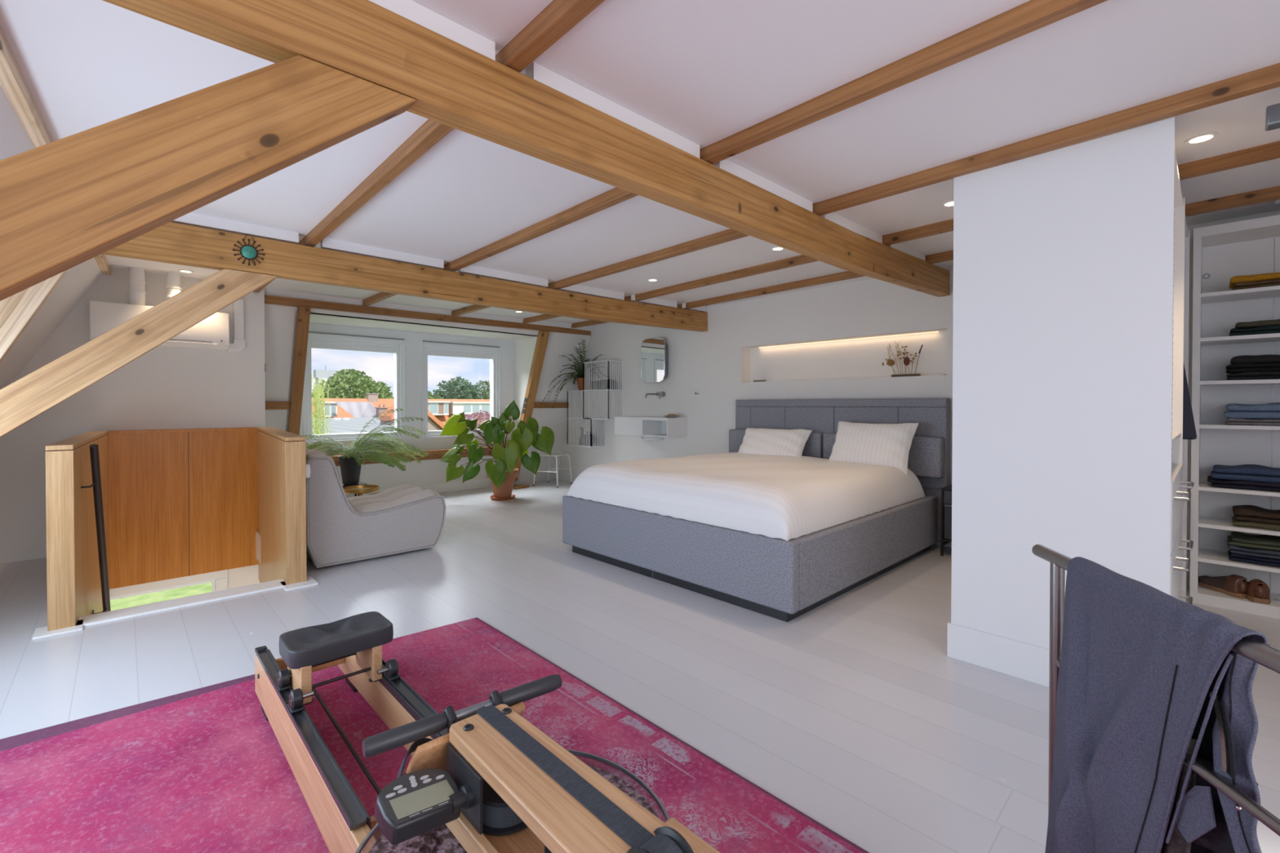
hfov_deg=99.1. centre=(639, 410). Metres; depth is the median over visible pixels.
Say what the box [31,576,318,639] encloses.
trim
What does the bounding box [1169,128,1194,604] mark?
closet
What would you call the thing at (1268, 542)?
trousers
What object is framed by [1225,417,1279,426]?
trousers
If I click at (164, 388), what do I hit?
wall
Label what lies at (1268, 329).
shirt
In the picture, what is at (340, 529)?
lounge chair
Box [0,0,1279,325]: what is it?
ceiling
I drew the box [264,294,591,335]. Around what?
wall plate
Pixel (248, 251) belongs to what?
sun ornament
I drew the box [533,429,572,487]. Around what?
chair
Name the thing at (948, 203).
recessed light
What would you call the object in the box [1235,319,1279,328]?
shirt
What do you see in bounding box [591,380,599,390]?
storage box
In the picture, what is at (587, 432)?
watering can
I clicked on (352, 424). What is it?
neighbouring building
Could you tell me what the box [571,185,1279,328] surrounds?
joist
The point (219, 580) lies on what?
window
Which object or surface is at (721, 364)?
wall
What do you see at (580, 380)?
pot
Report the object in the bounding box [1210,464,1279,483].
trousers
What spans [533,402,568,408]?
purlin
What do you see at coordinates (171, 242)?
tie beam
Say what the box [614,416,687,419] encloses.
countertop
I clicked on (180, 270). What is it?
recessed light
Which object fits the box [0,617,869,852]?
rug
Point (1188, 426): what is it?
jacket
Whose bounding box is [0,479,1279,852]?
floor
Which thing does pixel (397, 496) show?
tufted cushion
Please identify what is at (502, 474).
potted plant
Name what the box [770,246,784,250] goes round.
recessed light
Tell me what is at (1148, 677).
trousers
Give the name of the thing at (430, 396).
broadleaf tree
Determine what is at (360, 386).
broadleaf tree
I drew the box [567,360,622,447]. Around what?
wire shelf
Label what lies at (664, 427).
washbasin
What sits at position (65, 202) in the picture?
diagonal brace
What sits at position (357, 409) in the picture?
house
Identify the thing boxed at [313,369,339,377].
plant
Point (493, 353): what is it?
window
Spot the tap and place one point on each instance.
(661, 393)
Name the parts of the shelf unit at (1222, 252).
panel, panel, shelf, shelf, shelf, shelf, shelf, shelf, shelf, panel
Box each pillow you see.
[737,427,812,456]
[828,421,918,475]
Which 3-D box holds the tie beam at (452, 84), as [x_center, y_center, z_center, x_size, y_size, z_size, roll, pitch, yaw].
[0.576,-0.998,2.721,5.495,0.251,0.090,-1,1,-43]
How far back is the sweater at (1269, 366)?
3.16 m
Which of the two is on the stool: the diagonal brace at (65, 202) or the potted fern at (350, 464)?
the potted fern at (350, 464)
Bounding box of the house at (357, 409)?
[333,401,388,417]
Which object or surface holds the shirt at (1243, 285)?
on the shelf unit at (1222, 252)
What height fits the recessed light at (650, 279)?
0.005 m
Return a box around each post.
[287,305,311,435]
[514,330,549,480]
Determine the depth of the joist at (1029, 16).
1.90 m
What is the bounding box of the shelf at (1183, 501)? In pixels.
[1182,500,1185,511]
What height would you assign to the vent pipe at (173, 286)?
0.348 m
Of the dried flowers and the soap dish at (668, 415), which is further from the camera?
the soap dish at (668, 415)
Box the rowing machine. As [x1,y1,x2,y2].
[254,611,719,852]
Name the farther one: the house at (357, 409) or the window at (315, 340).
the house at (357, 409)
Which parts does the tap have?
spout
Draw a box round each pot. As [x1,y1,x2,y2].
[337,454,362,484]
[576,377,592,390]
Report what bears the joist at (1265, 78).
attached to the ceiling
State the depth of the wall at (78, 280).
3.85 m
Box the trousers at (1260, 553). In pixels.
[1226,539,1279,559]
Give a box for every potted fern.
[304,408,429,484]
[539,339,608,408]
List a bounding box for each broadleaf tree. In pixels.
[311,368,394,398]
[427,391,443,399]
[432,376,480,399]
[471,380,489,399]
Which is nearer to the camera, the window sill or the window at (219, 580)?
the window at (219, 580)
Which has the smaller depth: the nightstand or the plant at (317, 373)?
the nightstand
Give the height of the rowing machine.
0.548 m
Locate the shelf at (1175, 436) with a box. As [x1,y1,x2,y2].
[1172,432,1181,444]
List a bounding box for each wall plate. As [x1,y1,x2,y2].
[0,27,53,147]
[93,253,111,275]
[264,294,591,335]
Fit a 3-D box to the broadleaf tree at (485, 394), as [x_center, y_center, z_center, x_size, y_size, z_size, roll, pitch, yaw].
[-31.792,-0.153,114.466,10.050,12.351,6.494,-1,1,-43]
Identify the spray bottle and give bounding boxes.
[579,426,584,444]
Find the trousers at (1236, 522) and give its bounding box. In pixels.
[1231,515,1279,530]
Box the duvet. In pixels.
[566,452,924,541]
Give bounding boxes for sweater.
[1226,362,1279,373]
[1226,370,1279,380]
[1230,354,1279,364]
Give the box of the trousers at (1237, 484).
[1207,475,1279,492]
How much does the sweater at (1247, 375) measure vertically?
0.055 m
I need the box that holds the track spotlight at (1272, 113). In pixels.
[1265,102,1279,130]
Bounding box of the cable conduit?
[226,298,245,351]
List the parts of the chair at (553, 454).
leg, seat, leg, leg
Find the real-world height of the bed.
1.253 m
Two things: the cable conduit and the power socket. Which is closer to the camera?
the power socket
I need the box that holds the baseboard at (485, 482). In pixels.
[345,478,492,497]
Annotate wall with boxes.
[0,84,102,389]
[0,267,592,589]
[285,311,537,484]
[555,210,1279,588]
[946,116,1174,687]
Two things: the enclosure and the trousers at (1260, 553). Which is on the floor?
the enclosure
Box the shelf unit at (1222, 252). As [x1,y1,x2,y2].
[1189,214,1279,618]
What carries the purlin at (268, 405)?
attached to the wall at (164, 388)
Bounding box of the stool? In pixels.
[341,482,366,496]
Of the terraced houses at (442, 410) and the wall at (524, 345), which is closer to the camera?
the wall at (524, 345)
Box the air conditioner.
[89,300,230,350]
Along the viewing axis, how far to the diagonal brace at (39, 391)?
3.00 m
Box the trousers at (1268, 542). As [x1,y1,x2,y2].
[1227,531,1279,551]
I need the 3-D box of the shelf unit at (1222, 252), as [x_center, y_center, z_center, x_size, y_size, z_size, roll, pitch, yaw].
[3.857,0.038,3.004,0.350,2.260,1.148,-1,1,-43]
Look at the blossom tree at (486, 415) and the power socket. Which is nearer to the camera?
the power socket
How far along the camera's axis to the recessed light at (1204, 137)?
2.32 m
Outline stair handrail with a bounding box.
[80,444,111,614]
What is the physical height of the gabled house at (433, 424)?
7.700 m
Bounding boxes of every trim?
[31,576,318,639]
[170,0,947,311]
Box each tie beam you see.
[102,0,949,297]
[102,222,707,332]
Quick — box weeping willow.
[311,374,332,434]
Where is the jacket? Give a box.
[1182,364,1196,439]
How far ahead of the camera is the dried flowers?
4.93 m
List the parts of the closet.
panel, drawer, drawer, panel, drawer, drawer handle, drawer handle, panel, drawer handle, drawer handle, drawer handle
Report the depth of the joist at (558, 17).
2.14 m
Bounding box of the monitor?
[374,771,460,845]
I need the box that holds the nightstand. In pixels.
[940,484,951,555]
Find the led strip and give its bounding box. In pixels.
[759,331,938,347]
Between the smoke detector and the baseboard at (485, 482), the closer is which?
the smoke detector
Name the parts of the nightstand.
leg, drawer, drawer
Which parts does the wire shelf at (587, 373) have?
wire panel, wire panel, wire panel, shelf plate, shelf plate, wire panel, shelf plate, wire panel, wire panel, wire panel, wire panel, shelf plate, shelf plate, shelf plate, wire panel, wire panel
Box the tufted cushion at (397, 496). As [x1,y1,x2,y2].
[306,448,440,512]
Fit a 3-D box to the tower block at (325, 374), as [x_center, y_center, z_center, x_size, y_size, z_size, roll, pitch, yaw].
[-119.024,-5.973,207.454,8.200,22.000,5.100,-1,1,-43]
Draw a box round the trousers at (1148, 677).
[1044,556,1271,852]
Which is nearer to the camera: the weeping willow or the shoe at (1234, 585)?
the shoe at (1234, 585)
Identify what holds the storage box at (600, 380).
on the wire shelf at (587, 373)
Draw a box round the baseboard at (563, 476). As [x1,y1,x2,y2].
[557,471,579,482]
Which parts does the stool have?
seat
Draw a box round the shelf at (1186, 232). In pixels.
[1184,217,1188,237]
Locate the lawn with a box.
[110,582,211,610]
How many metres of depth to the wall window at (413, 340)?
7.16 m
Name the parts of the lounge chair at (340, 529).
seat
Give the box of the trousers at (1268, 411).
[1223,402,1279,418]
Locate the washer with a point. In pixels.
(371, 680)
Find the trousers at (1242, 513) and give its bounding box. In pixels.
[1231,505,1279,524]
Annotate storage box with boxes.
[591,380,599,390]
[600,379,615,389]
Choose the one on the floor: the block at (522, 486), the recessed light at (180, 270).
the block at (522, 486)
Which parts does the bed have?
foot panel, headboard panel, headboard panel, bolster panel, headboard panel, headboard, panel, headboard panel, bolster panel, headboard, headboard panel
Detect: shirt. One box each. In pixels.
[1228,325,1279,336]
[1229,272,1279,288]
[1232,279,1279,289]
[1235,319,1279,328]
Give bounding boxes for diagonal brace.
[0,55,416,301]
[0,268,277,437]
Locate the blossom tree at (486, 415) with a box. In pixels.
[460,409,489,429]
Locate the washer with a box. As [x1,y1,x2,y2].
[368,678,380,682]
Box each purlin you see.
[265,401,289,409]
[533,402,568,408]
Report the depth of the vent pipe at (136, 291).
4.50 m
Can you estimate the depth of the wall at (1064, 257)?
2.30 m
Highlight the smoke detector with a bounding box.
[1274,199,1279,204]
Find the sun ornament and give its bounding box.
[232,235,264,265]
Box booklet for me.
[927,373,946,375]
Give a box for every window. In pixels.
[109,569,227,599]
[299,322,514,455]
[302,331,406,444]
[421,340,501,439]
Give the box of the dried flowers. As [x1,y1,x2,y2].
[881,341,923,377]
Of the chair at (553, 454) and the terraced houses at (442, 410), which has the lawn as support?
the terraced houses at (442, 410)
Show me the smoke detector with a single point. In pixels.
(1276, 202)
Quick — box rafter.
[0,269,67,363]
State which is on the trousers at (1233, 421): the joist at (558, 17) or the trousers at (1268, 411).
the trousers at (1268, 411)
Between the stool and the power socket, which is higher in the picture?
the power socket
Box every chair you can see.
[306,448,446,568]
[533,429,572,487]
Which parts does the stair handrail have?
rail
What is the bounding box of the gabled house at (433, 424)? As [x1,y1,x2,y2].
[379,403,444,431]
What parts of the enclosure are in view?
cap rail, panel, cap rail, panel, cap rail, panel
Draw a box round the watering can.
[583,431,595,445]
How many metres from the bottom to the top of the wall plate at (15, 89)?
0.060 m
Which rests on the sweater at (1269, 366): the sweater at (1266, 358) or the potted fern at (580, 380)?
the sweater at (1266, 358)
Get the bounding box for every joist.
[252,0,604,292]
[362,0,1107,306]
[451,62,1279,316]
[523,140,1279,323]
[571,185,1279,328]
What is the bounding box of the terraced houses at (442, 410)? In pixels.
[311,393,489,427]
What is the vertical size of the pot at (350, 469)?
0.290 m
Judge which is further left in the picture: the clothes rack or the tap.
the tap
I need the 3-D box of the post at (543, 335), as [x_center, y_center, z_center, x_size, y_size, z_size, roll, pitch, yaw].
[-1.607,-0.027,7.817,0.130,2.158,0.924,-1,1,-43]
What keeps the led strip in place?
attached to the wall at (721, 364)
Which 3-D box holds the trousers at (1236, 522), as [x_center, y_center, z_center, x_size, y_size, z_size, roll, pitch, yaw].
[3.694,0.662,3.174,0.274,0.040,0.340,-1,1,-43]
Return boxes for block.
[313,365,339,391]
[512,484,528,489]
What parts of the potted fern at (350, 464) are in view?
stem, stem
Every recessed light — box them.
[177,269,193,273]
[647,278,657,281]
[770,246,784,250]
[942,200,953,207]
[1184,132,1217,144]
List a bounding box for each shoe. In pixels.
[1198,574,1247,598]
[1246,578,1270,604]
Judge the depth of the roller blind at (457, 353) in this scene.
7.63 m
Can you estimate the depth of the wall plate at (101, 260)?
4.21 m
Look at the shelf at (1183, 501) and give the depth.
3.12 m
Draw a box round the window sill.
[330,444,506,466]
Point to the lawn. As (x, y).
(148, 598)
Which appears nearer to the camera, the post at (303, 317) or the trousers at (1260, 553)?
the trousers at (1260, 553)
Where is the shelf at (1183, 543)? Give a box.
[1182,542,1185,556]
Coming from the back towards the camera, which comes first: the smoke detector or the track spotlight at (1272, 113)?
the smoke detector
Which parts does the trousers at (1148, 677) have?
leg, leg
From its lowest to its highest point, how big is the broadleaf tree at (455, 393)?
13.119 m
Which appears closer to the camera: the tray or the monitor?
the monitor
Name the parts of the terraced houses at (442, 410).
dormer sill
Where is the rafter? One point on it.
(17, 310)
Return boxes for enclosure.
[45,426,306,631]
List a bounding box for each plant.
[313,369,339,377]
[440,400,554,500]
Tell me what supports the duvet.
on the bed
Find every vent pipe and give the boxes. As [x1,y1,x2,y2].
[128,266,146,305]
[165,271,182,299]
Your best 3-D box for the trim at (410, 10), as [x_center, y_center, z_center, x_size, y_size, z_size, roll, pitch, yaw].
[-0.231,-1.163,3.747,5.240,0.110,2.660,-1,1,-43]
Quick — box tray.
[348,487,371,489]
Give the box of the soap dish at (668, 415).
[663,413,679,417]
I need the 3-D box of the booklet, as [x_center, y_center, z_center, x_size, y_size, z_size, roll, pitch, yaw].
[2.582,-0.305,4.743,0.100,0.012,0.130,-1,1,-43]
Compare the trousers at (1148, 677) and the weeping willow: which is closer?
the trousers at (1148, 677)
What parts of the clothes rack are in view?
leg, rail, rail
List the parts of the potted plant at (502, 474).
pot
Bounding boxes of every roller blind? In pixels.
[311,342,395,353]
[427,350,492,359]
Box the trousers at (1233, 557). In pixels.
[1227,550,1279,567]
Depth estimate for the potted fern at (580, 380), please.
7.91 m
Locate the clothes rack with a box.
[1031,544,1279,836]
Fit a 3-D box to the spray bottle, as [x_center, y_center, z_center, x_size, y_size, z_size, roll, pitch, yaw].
[-0.850,0.378,8.048,0.100,0.262,0.100,-1,1,-43]
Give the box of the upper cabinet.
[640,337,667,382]
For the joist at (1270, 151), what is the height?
0.075 m
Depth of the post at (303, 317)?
5.67 m
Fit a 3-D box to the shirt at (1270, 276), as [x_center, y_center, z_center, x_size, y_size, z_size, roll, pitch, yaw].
[3.691,-0.767,3.157,0.285,0.045,0.380,-1,1,-43]
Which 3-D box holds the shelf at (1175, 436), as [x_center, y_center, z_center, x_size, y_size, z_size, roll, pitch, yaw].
[2.175,0.123,2.629,0.987,0.018,0.582,-1,1,-43]
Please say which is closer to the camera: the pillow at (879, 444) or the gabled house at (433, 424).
the pillow at (879, 444)
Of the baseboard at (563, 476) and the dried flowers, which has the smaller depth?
the dried flowers
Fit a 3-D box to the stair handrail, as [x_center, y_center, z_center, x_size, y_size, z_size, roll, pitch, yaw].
[-3.348,0.817,3.355,0.089,1.252,0.693,-1,1,-40]
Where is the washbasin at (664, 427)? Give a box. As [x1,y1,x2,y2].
[614,416,687,442]
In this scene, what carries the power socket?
attached to the enclosure
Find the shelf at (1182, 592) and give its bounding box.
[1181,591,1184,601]
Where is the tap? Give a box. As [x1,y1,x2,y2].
[644,391,665,398]
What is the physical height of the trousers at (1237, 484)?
0.057 m
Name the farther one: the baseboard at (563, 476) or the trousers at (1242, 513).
the baseboard at (563, 476)
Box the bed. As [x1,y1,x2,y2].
[562,398,951,622]
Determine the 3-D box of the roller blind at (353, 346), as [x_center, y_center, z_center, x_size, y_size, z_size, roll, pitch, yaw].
[-3.494,-0.765,6.696,0.960,0.070,0.035,-1,1,-43]
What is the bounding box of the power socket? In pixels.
[306,463,311,478]
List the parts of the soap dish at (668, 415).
dish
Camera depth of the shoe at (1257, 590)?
3.13 m

